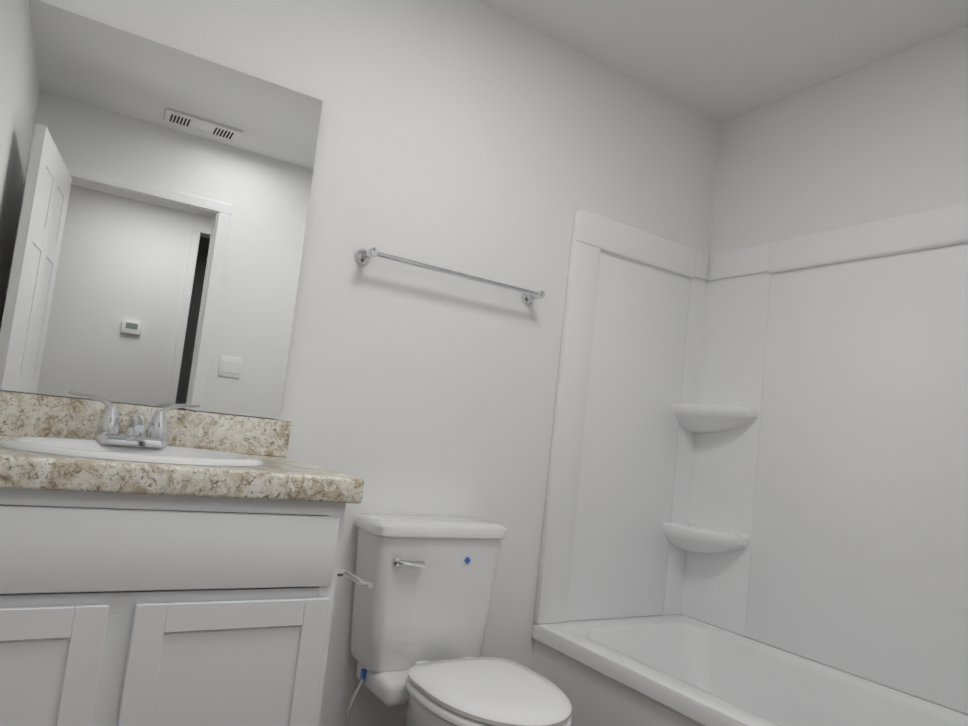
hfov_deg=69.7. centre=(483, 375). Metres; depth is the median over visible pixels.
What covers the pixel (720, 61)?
ceiling
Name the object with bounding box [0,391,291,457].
backsplash
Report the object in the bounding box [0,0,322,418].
mirror
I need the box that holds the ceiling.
[478,0,967,122]
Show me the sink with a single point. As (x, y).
(140, 449)
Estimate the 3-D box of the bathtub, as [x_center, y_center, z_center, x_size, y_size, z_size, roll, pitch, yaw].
[0.895,0.372,2.047,0.739,1.876,1.358,9,-6,-32]
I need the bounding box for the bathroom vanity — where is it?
[0,391,372,725]
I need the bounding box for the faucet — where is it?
[69,391,200,448]
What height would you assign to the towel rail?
0.048 m
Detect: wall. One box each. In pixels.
[0,0,719,725]
[682,25,967,710]
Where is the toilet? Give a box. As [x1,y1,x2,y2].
[344,513,571,725]
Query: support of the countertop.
on the bathroom vanity
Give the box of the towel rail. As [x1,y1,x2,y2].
[355,247,544,303]
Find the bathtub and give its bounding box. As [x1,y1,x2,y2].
[531,202,967,725]
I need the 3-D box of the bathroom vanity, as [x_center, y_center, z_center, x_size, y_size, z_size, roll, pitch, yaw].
[-0.788,0.559,1.430,0.912,1.033,0.590,9,-6,-32]
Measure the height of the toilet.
0.773 m
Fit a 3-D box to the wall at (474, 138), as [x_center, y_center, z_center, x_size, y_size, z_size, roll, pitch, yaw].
[-0.223,-0.029,2.223,2.777,2.460,0.120,9,-6,-32]
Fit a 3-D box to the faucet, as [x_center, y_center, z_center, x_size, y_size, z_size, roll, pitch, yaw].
[-0.794,0.108,1.591,0.280,0.112,0.141,9,-6,-32]
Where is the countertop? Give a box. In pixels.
[0,425,364,503]
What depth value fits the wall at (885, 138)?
2.43 m

